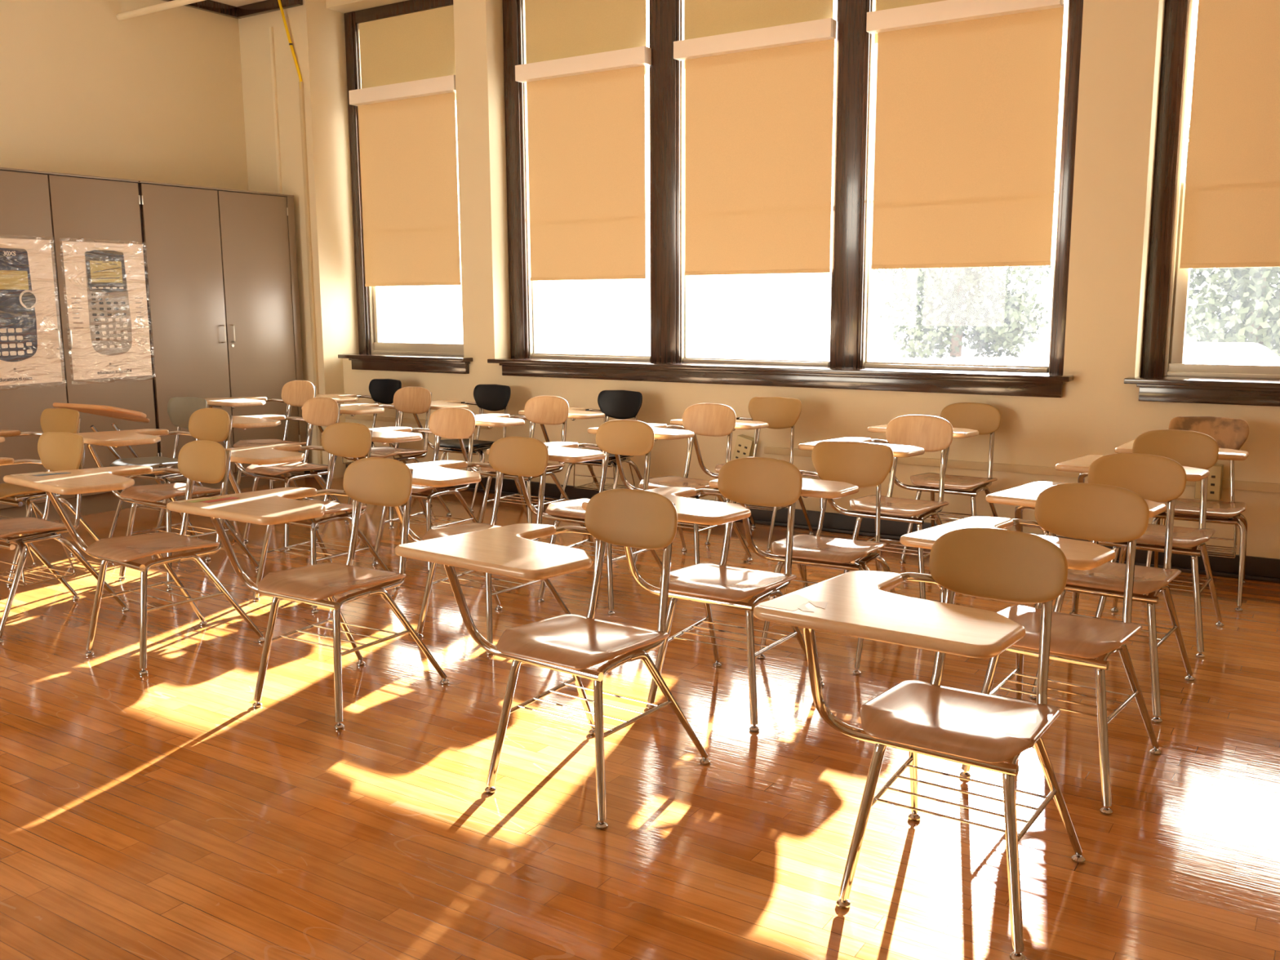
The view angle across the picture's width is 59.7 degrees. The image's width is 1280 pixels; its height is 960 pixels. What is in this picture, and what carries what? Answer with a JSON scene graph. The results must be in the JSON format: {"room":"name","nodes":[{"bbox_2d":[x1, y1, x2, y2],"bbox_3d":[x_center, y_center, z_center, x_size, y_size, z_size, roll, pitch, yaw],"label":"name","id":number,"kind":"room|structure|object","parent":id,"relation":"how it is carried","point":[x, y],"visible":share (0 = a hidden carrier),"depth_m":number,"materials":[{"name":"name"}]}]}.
{"room":"classroom","nodes":[
{"label":"classroom","id":0,"kind":"room"},
{"bbox_2d":[0,0,248,191],"bbox_3d":[-5.589,-1.305,5.500,0.200,3.680,9.820,6,11,32],"label":"wall","id":1,"kind":"structure","parent":0,"point":[157,96],"depth_m":8.01,"materials":[{"name":"beige paint"}]},
{"bbox_2d":[116,0,204,20],"bbox_3d":[0.930,-2.852,4.991,11.050,0.044,0.043,6,11,32],"label":"ceiling pipe","id":2,"kind":"object","parent":1,"relation":"attached to","point":[175,3],"visible":1,"depth_m":7.71,"materials":[{"name":"beige metal"}]},
{"bbox_2d":[162,0,241,18],"bbox_3d":[-5.594,-3.048,4.999,0.045,0.080,9.055,6,11,32],"label":"trim","id":3,"kind":"structure","parent":1,"relation":"attached to","point":[210,6],"depth_m":8.55,"materials":[{"name":"brown wood"}]},
{"bbox_2d":[211,0,265,7],"bbox_3d":[-0.871,-2.739,2.184,11.450,0.150,9.820,6,11,32],"label":"ceiling","id":4,"kind":"structure","parent":0,"point":[237,3],"depth_m":8.57,"materials":[{"name":"beige paint"}]},
{"bbox_2d":[277,0,302,86],"bbox_3d":[-2.654,-3.314,8.457,0.184,0.683,0.027,3,10,20],"label":"cable","id":5,"kind":"object","parent":4,"relation":"hanging from","point":[291,44],"visible":1,"depth_m":8.45,"materials":[{"name":"yellow plastic"}]},
{"bbox_2d":[0,476,1279,959],"bbox_3d":[-0.852,1.028,2.786,11.450,0.120,9.820,6,11,32],"label":"floor","id":6,"kind":"structure","parent":0,"point":[162,813],"depth_m":3.24,"materials":[{"name":"brown wood"}]},
{"bbox_2d":[0,408,100,585],"bbox_3d":[-3.284,0.066,5.841,0.583,0.842,0.818,5,11,32],"label":"student desk","id":7,"kind":"object","parent":6,"relation":"on","point":[52,420],"visible":0.62,"depth_m":5.91,"materials":[{"name":"brown wood"}]},
{"bbox_2d":[0,494,70,535],"bbox_3d":[-3.200,0.175,5.882,0.327,0.190,0.236,5,11,32],"label":"basket","id":8,"kind":"object","parent":7,"relation":"on","point":[29,500],"depth_m":5.76,"materials":[{"name":"silver metal"}]},
{"bbox_2d":[0,431,128,643],"bbox_3d":[-2.783,0.226,4.882,0.583,0.822,0.818,5,11,32],"label":"student desk","id":9,"kind":"object","parent":6,"relation":"on","point":[57,451],"visible":0.94,"depth_m":4.97,"materials":[{"name":"wood"}]},
{"bbox_2d":[0,533,76,586],"bbox_3d":[-2.700,0.333,4.922,0.327,0.185,0.236,5,11,32],"label":"basket","id":10,"kind":"object","parent":9,"relation":"on","point":[22,542],"depth_m":4.85,"materials":[{"name":"silver metal"}]},
{"bbox_2d":[0,167,159,520],"bbox_3d":[-3.951,-0.867,7.343,0.620,2.217,1.243,6,11,32],"label":"storage cabinet","id":11,"kind":"object","parent":6,"relation":"on","point":[55,207],"visible":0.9,"depth_m":7.19,"materials":[{"name":"grey"}]},
{"bbox_2d":[0,238,62,385],"bbox_3d":[-3.884,-1.033,6.896,0.010,0.945,0.610,6,11,32],"label":"poster","id":12,"kind":"object","parent":11,"relation":"attached to","point":[29,353],"visible":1,"depth_m":6.98,"materials":[{"name":"beige paper"}]},
{"bbox_2d":[62,240,152,380],"bbox_3d":[-3.535,-1.122,7.430,0.010,0.938,0.606,6,11,32],"label":"poster","id":13,"kind":"object","parent":11,"relation":"attached to","point":[105,286],"visible":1,"depth_m":7.42,"materials":[{"name":"beige paper"}]},
{"bbox_2d":[3,440,264,675],"bbox_3d":[-2.006,0.284,4.460,0.584,0.834,0.780,6,11,36],"label":"student desk","id":14,"kind":"object","parent":6,"relation":"on","point":[198,460],"visible":0.98,"depth_m":4.46,"materials":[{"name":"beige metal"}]},
{"bbox_2d":[53,396,237,537],"bbox_3d":[-2.874,-0.051,6.526,0.582,0.853,0.809,5,10,30],"label":"student desk","id":15,"kind":"object","parent":6,"relation":"on","point":[180,409],"visible":0.6,"depth_m":6.52,"materials":[{"name":"brown wood"}]},
{"bbox_2d":[129,474,198,511],"bbox_3d":[-2.793,0.063,6.567,0.327,0.190,0.236,5,10,30],"label":"basket","id":16,"kind":"object","parent":15,"relation":"on","point":[165,477],"depth_m":6.45,"materials":[{"name":"silver metal"}]},
{"bbox_2d":[75,408,258,591],"bbox_3d":[-2.443,0.081,5.688,0.584,0.852,0.780,6,11,33],"label":"student desk","id":17,"kind":"object","parent":6,"relation":"on","point":[215,424],"visible":0.77,"depth_m":5.70,"materials":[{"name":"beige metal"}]},
{"bbox_2d":[136,180,306,501],"bbox_3d":[-3.256,-1.041,8.405,0.620,2.217,1.304,6,11,32],"label":"storage cabinet","id":18,"kind":"object","parent":6,"relation":"on","point":[221,270],"visible":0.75,"depth_m":8.16,"materials":[{"name":"grey metal"}]},
{"bbox_2d":[204,380,335,502],"bbox_3d":[-2.542,-0.220,7.519,0.584,0.868,0.780,6,11,33],"label":"student desk","id":19,"kind":"object","parent":6,"relation":"on","point":[294,393],"visible":0.56,"depth_m":7.61,"materials":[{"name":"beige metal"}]},
{"bbox_2d":[223,396,358,551],"bbox_3d":[-2.122,-0.051,6.558,0.584,0.834,0.780,6,11,36],"label":"student desk","id":20,"kind":"object","parent":6,"relation":"on","point":[320,411],"visible":0.79,"depth_m":6.58,"materials":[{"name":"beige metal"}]},
{"bbox_2d":[166,457,448,729],"bbox_3d":[-1.137,0.369,3.897,0.584,0.834,0.780,5,11,30],"label":"student desk","id":21,"kind":"object","parent":6,"relation":"on","point":[375,481],"visible":1,"depth_m":3.88,"materials":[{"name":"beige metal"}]},
{"bbox_2d":[224,422,399,613],"bbox_3d":[-1.618,0.159,5.285,0.584,0.815,0.780,5,11,31],"label":"student desk","id":22,"kind":"object","parent":6,"relation":"on","point":[344,439],"visible":0.6,"depth_m":5.34,"materials":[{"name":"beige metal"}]},
{"bbox_2d":[315,378,407,464],"bbox_3d":[-2.106,-0.322,8.271,0.583,0.827,0.818,6,11,34],"label":"student desk","id":23,"kind":"object","parent":6,"relation":"on","point":[383,391],"visible":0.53,"depth_m":8.39,"materials":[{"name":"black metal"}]},
{"bbox_2d":[342,443,395,464],"bbox_3d":[-2.021,-0.214,8.308,0.327,0.186,0.236,6,11,34],"label":"basket","id":24,"kind":"object","parent":23,"relation":"on","point":[372,444],"depth_m":8.27,"materials":[{"name":"silver metal"}]},
{"bbox_2d":[301,386,451,528],"bbox_3d":[-1.684,-0.157,7.165,0.584,0.847,0.780,5,11,32],"label":"student desk","id":25,"kind":"object","parent":6,"relation":"on","point":[413,400],"visible":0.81,"depth_m":7.26,"materials":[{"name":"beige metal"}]},
{"bbox_2d":[321,407,478,574],"bbox_3d":[-1.225,0.042,5.995,0.584,0.818,0.780,5,11,32],"label":"student desk","id":26,"kind":"object","parent":6,"relation":"on","point":[457,423],"visible":0.58,"depth_m":6.06,"materials":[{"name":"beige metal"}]},
{"bbox_2d":[391,384,521,511],"bbox_3d":[-1.233,-0.239,7.751,0.583,0.819,0.818,6,11,34],"label":"student desk","id":27,"kind":"object","parent":6,"relation":"on","point":[493,397],"visible":0.61,"depth_m":7.80,"materials":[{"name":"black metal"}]},
{"bbox_2d":[447,448,488,477],"bbox_3d":[-1.149,-0.133,7.788,0.327,0.184,0.236,6,11,34],"label":"basket","id":28,"kind":"object","parent":27,"relation":"on","point":[480,451],"depth_m":7.60,"materials":[{"name":"silver metal"}]},
{"bbox_2d":[395,436,570,654],"bbox_3d":[-0.724,0.251,4.679,0.584,0.815,0.780,6,11,34],"label":"student desk","id":29,"kind":"object","parent":6,"relation":"on","point":[524,456],"visible":0.52,"depth_m":4.75,"materials":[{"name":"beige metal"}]},
{"bbox_2d":[457,395,584,527],"bbox_3d":[-0.755,-0.059,6.563,0.584,0.834,0.780,6,11,33],"label":"student desk","id":30,"kind":"object","parent":6,"relation":"on","point":[543,410],"visible":0.52,"depth_m":6.63,"materials":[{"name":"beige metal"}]},
{"bbox_2d":[395,488,710,829],"bbox_3d":[-0.226,0.477,3.196,0.584,0.834,0.780,6,11,34],"label":"student desk","id":31,"kind":"object","parent":6,"relation":"on","point":[571,644],"visible":1,"depth_m":3.18,"materials":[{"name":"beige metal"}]},
{"bbox_2d":[486,419,662,614],"bbox_3d":[-0.263,0.154,5.233,0.584,0.827,0.780,5,11,32],"label":"student desk","id":32,"kind":"object","parent":6,"relation":"on","point":[616,437],"visible":0.68,"depth_m":5.30,"materials":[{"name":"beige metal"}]},
{"bbox_2d":[518,390,643,522],"bbox_3d":[-0.314,-0.148,7.151,0.583,0.820,0.818,6,11,32],"label":"student desk","id":33,"kind":"object","parent":6,"relation":"on","point":[616,404],"visible":0.57,"depth_m":7.21,"materials":[{"name":"black plastic"}]},
{"bbox_2d":[573,463,635,490],"bbox_3d":[-0.231,-0.042,7.190,0.327,0.185,0.236,6,11,32],"label":"basket","id":34,"kind":"object","parent":33,"relation":"on","point":[590,467],"depth_m":7.18,"materials":[{"name":"silver metal"}]},
{"bbox_2d":[587,403,752,568],"bbox_3d":[0.170,0.042,5.851,0.584,0.848,0.780,6,11,35],"label":"student desk","id":35,"kind":"object","parent":6,"relation":"on","point":[713,420],"visible":0.64,"depth_m":5.94,"materials":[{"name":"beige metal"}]},
{"bbox_2d":[582,457,824,732],"bbox_3d":[0.239,0.368,3.859,0.584,0.834,0.780,5,11,32],"label":"student desk","id":36,"kind":"object","parent":6,"relation":"on","point":[753,481],"visible":0.91,"depth_m":3.88,"materials":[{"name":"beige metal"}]},
{"bbox_2d":[670,396,813,552],"bbox_3d":[0.613,-0.051,6.482,0.583,0.829,0.818,6,11,33],"label":"student desk","id":37,"kind":"object","parent":6,"relation":"on","point":[771,412],"visible":0.45,"depth_m":6.57,"materials":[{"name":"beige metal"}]},
{"bbox_2d":[724,499,788,511],"bbox_3d":[0.697,0.057,6.521,0.327,0.187,0.236,6,11,33],"label":"basket","id":38,"kind":"object","parent":37,"relation":"on","point":[748,507],"depth_m":6.44,"materials":[{"name":"silver metal"}]},
{"bbox_2d":[708,441,895,675],"bbox_3d":[0.695,0.282,4.437,0.583,0.817,0.818,5,10,30],"label":"student desk","id":39,"kind":"object","parent":6,"relation":"on","point":[842,468],"visible":0.7,"depth_m":4.49,"materials":[{"name":"wood"}]},
{"bbox_2d":[784,560,878,595],"bbox_3d":[0.777,0.387,4.480,0.327,0.184,0.236,5,10,30],"label":"basket","id":40,"kind":"object","parent":39,"relation":"on","point":[864,567],"depth_m":4.42,"materials":[{"name":"silver metal"}]},
{"bbox_2d":[798,414,953,599],"bbox_3d":[1.152,0.138,5.243,0.584,0.842,0.780,6,11,33],"label":"student desk","id":41,"kind":"object","parent":6,"relation":"on","point":[908,435],"visible":0.77,"depth_m":5.30,"materials":[{"name":"wood"}]},
{"bbox_2d":[753,527,1084,959],"bbox_3d":[0.677,0.570,2.585,0.584,0.834,0.780,6,11,33],"label":"student desk","id":42,"kind":"object","parent":6,"relation":"on","point":[989,732],"visible":1,"depth_m":2.56,"materials":[{"name":"plastic"}]},
{"bbox_2d":[866,402,1000,563],"bbox_3d":[1.613,0.023,5.970,0.584,0.834,0.780,6,11,33],"label":"student desk","id":43,"kind":"object","parent":6,"relation":"on","point":[967,420],"visible":0.69,"depth_m":6.03,"materials":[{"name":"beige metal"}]},
{"bbox_2d":[899,482,1161,815],"bbox_3d":[1.166,0.458,3.269,0.584,0.834,0.780,6,11,36],"label":"student desk","id":44,"kind":"object","parent":6,"relation":"on","point":[1101,513],"visible":0.8,"depth_m":3.32,"materials":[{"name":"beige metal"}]},
{"bbox_2d":[985,453,1194,723],"bbox_3d":[1.603,0.351,3.924,0.584,0.834,0.780,6,11,35],"label":"student desk","id":45,"kind":"object","parent":6,"relation":"on","point":[1156,479],"visible":0.58,"depth_m":3.96,"materials":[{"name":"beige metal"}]},
{"bbox_2d":[1054,429,1223,657],"bbox_3d":[2.072,0.238,4.586,0.584,0.841,0.780,6,11,33],"label":"student desk","id":46,"kind":"object","parent":6,"relation":"on","point":[1197,452],"visible":0.61,"depth_m":4.63,"materials":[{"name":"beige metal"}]},
{"bbox_2d":[1114,416,1248,611],"bbox_3d":[2.575,0.136,5.258,0.583,0.827,0.818,5,10,29],"label":"student desk","id":47,"kind":"object","parent":6,"relation":"on","point":[1230,434],"visible":0.44,"depth_m":5.27,"materials":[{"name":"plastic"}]},
{"bbox_2d":[1160,512,1237,558],"bbox_3d":[2.657,0.242,5.302,0.327,0.186,0.236,5,10,29],"label":"basket","id":48,"kind":"object","parent":47,"relation":"on","point":[1234,547],"depth_m":5.22,"materials":[{"name":"silver metal"}]},
{"bbox_2d":[236,0,1279,559],"bbox_3d":[1.634,-1.472,6.306,11.050,3.680,0.610,6,11,32],"label":"wall","id":49,"kind":"structure","parent":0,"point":[1096,413],"depth_m":6.92,"materials":[{"name":"beige paint"}]},
{"bbox_2d":[269,26,282,194],"bbox_3d":[-2.832,-2.820,8.677,0.028,1.340,0.022,6,11,32],"label":"vertical conduit","id":50,"kind":"object","parent":49,"relation":"attached to","point":[271,28],"visible":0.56,"depth_m":8.66,"materials":[{"name":"beige metal"}]},
{"bbox_2d":[298,81,322,464],"bbox_3d":[-2.571,-1.576,8.709,0.034,2.940,0.022,6,11,32],"label":"vertical conduit","id":51,"kind":"object","parent":49,"relation":"attached to","point":[301,96],"visible":0.93,"depth_m":8.67,"materials":[{"name":"beige metal"}]},
{"bbox_2d":[304,462,328,479],"bbox_3d":[-2.818,-0.092,9.113,0.782,0.115,0.022,6,11,32],"label":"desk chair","id":52,"kind":"structure","parent":49,"relation":"attached to","point":[325,476],"depth_m":8.93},
{"bbox_2d":[343,0,463,355],"bbox_3d":[-1.720,-2.282,8.572,1.284,2.630,0.147,6,11,32],"label":"window","id":53,"kind":"structure","parent":49,"relation":"attached to","point":[377,345],"depth_m":8.78,"materials":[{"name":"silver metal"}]},
{"bbox_2d":[348,75,461,286],"bbox_3d":[-1.771,-2.235,8.480,1.083,1.492,0.083,6,11,32],"label":"roller blind","id":54,"kind":"object","parent":49,"relation":"attached to","point":[408,158],"visible":0.92,"depth_m":8.49,"materials":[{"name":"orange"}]},
{"bbox_2d":[359,4,456,100],"bbox_3d":[-1.758,-3.156,8.396,0.971,0.662,0.006,6,11,32],"label":"shade","id":55,"kind":"object","parent":49,"relation":"attached to","point":[420,45],"visible":0.71,"depth_m":8.37,"materials":[{"name":"beige fabric"}]},
{"bbox_2d":[344,413,488,429],"bbox_3d":[-1.741,-0.453,8.585,1.500,0.040,0.022,6,11,32],"label":"wall raceway","id":56,"kind":"structure","parent":49,"relation":"attached to","point":[364,417],"depth_m":8.73,"materials":[{"name":"beige"}]},
{"bbox_2d":[515,45,651,280],"bbox_3d":[-0.393,-2.112,7.600,1.068,1.471,0.083,6,11,32],"label":"roller blind","id":57,"kind":"object","parent":49,"relation":"attached to","point":[586,113],"visible":1,"depth_m":7.60,"materials":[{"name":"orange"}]},
{"bbox_2d":[524,0,646,75],"bbox_3d":[-0.379,-3.023,7.517,0.994,0.662,0.006,6,11,32],"label":"shade","id":58,"kind":"object","parent":49,"relation":"attached to","point":[555,29],"visible":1,"depth_m":7.52,"materials":[{"name":"beige fabric"}]},
{"bbox_2d":[522,0,650,360],"bbox_3d":[-0.341,-2.110,7.715,1.058,2.535,0.110,6,11,32],"label":"window","id":59,"kind":"structure","parent":49,"relation":"in","point":[533,300],"depth_m":8.00,"materials":[{"name":"silver metal"}]},
{"bbox_2d":[731,434,754,460],"bbox_3d":[0.657,-0.185,7.016,0.152,0.196,0.078,6,11,32],"label":"outlet box","id":60,"kind":"object","parent":49,"relation":"attached to","point":[744,445],"visible":0.69,"depth_m":6.98,"materials":[{"name":"beige plastic"}]},
{"bbox_2d":[673,17,836,275],"bbox_3d":[0.686,-2.016,6.910,1.070,1.455,0.083,6,11,32],"label":"roller blind","id":61,"kind":"object","parent":49,"relation":"attached to","point":[759,102],"visible":1,"depth_m":6.90,"materials":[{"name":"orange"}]},
{"bbox_2d":[684,0,833,69],"bbox_3d":[0.710,-2.918,6.823,1.014,0.662,0.006,6,11,32],"label":"shade","id":62,"kind":"object","parent":49,"relation":"attached to","point":[702,18],"visible":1,"depth_m":6.87,"materials":[{"name":"beige fabric"}]},
{"bbox_2d":[680,0,837,366],"bbox_3d":[0.748,-2.004,7.021,1.078,2.535,0.110,6,11,32],"label":"window","id":63,"kind":"structure","parent":49,"relation":"in","point":[685,279],"depth_m":7.30,"materials":[{"name":"silver metal"}]},
{"bbox_2d":[345,462,1279,583],"bbox_3d":[1.925,0.332,6.306,10.268,0.115,0.042,6,11,32],"label":"baseboard","id":64,"kind":"structure","parent":49,"relation":"attached to","point":[1257,568],"depth_m":6.65,"materials":[{"name":"brown wood"}]},
{"bbox_2d":[875,0,946,44],"bbox_3d":[1.797,-2.813,6.130,1.040,0.662,0.006,6,11,32],"label":"shade","id":65,"kind":"object","parent":49,"relation":"attached to","point":[880,4],"visible":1,"depth_m":6.36,"materials":[{"name":"beige fabric"}]},
{"bbox_2d":[866,0,1064,269],"bbox_3d":[1.767,-1.919,6.220,1.069,1.440,0.083,6,11,32],"label":"roller blind","id":66,"kind":"object","parent":49,"relation":"attached to","point":[967,92],"visible":1,"depth_m":6.21,"materials":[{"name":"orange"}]},
{"bbox_2d":[862,0,1069,372],"bbox_3d":[1.835,-1.899,6.328,1.104,2.535,0.110,6,11,32],"label":"window","id":67,"kind":"structure","parent":49,"relation":"in","point":[866,362],"depth_m":6.58,"materials":[{"name":"silver metal"}]},
{"bbox_2d":[764,446,1279,493],"bbox_3d":[3.508,0.076,5.242,6.490,0.044,0.022,6,11,32],"label":"wall trim","id":68,"kind":"structure","parent":49,"relation":"attached to","point":[1238,485],"depth_m":6.18,"materials":[{"name":"beige wood"}]},
{"bbox_2d":[1194,463,1223,500],"bbox_3d":[2.861,0.009,5.608,0.115,0.175,0.078,6,11,32],"label":"outlet box","id":69,"kind":"object","parent":49,"relation":"attached to","point":[1215,477],"visible":0.65,"depth_m":5.57,"materials":[{"name":"beige plastic"}]},
{"bbox_2d":[1141,0,1279,379],"bbox_3d":[3.333,-1.794,5.350,1.543,2.630,0.147,6,11,32],"label":"window","id":70,"kind":"structure","parent":49,"relation":"attached to","point":[1174,365],"depth_m":5.74,"materials":[{"name":"silver metal"}]},
{"bbox_2d":[1179,0,1279,268],"bbox_3d":[3.274,-1.759,5.262,1.302,1.469,0.083,6,11,32],"label":"roller blind","id":71,"kind":"object","parent":49,"relation":"attached to","point":[1231,219],"visible":1,"depth_m":5.52,"materials":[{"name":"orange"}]},
{"label":"outside","id":72,"kind":"structure","parent":0,"visible":0},
{"bbox_2d":[382,316,1275,365],"bbox_3d":[45.162,-8.679,69.517,240.000,0.100,153.380,6,11,32],"label":"ground","id":73,"kind":"structure","parent":72,"point":[754,338],"depth_m":80.11,"materials":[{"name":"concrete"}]},
{"bbox_2d":[872,265,1052,358],"bbox_3d":[14.794,-9.443,51.735,7.914,9.006,7.582,2,9,12],"label":"street tree","id":74,"kind":"object","parent":73,"relation":"on","point":[995,317],"visible":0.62,"depth_m":50.53,"materials":[{"name":"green plant"}]},
{"bbox_2d":[1183,342,1279,364],"bbox_3d":[14.037,-2.650,27.771,4.473,1.500,1.760,4,10,25],"label":"parked car","id":75,"kind":"object","parent":73,"relation":"on","point":[1215,353],"visible":0.11,"depth_m":26.75,"materials":[{"name":"white"}]},
{"bbox_2d":[1185,123,1279,356],"bbox_3d":[20.790,-7.348,37.244,9.268,10.083,7.546,7,12,38],"label":"street tree","id":76,"kind":"object","parent":73,"relation":"on","point":[1250,294],"visible":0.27,"depth_m":36.27,"materials":[{"name":"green plant"}]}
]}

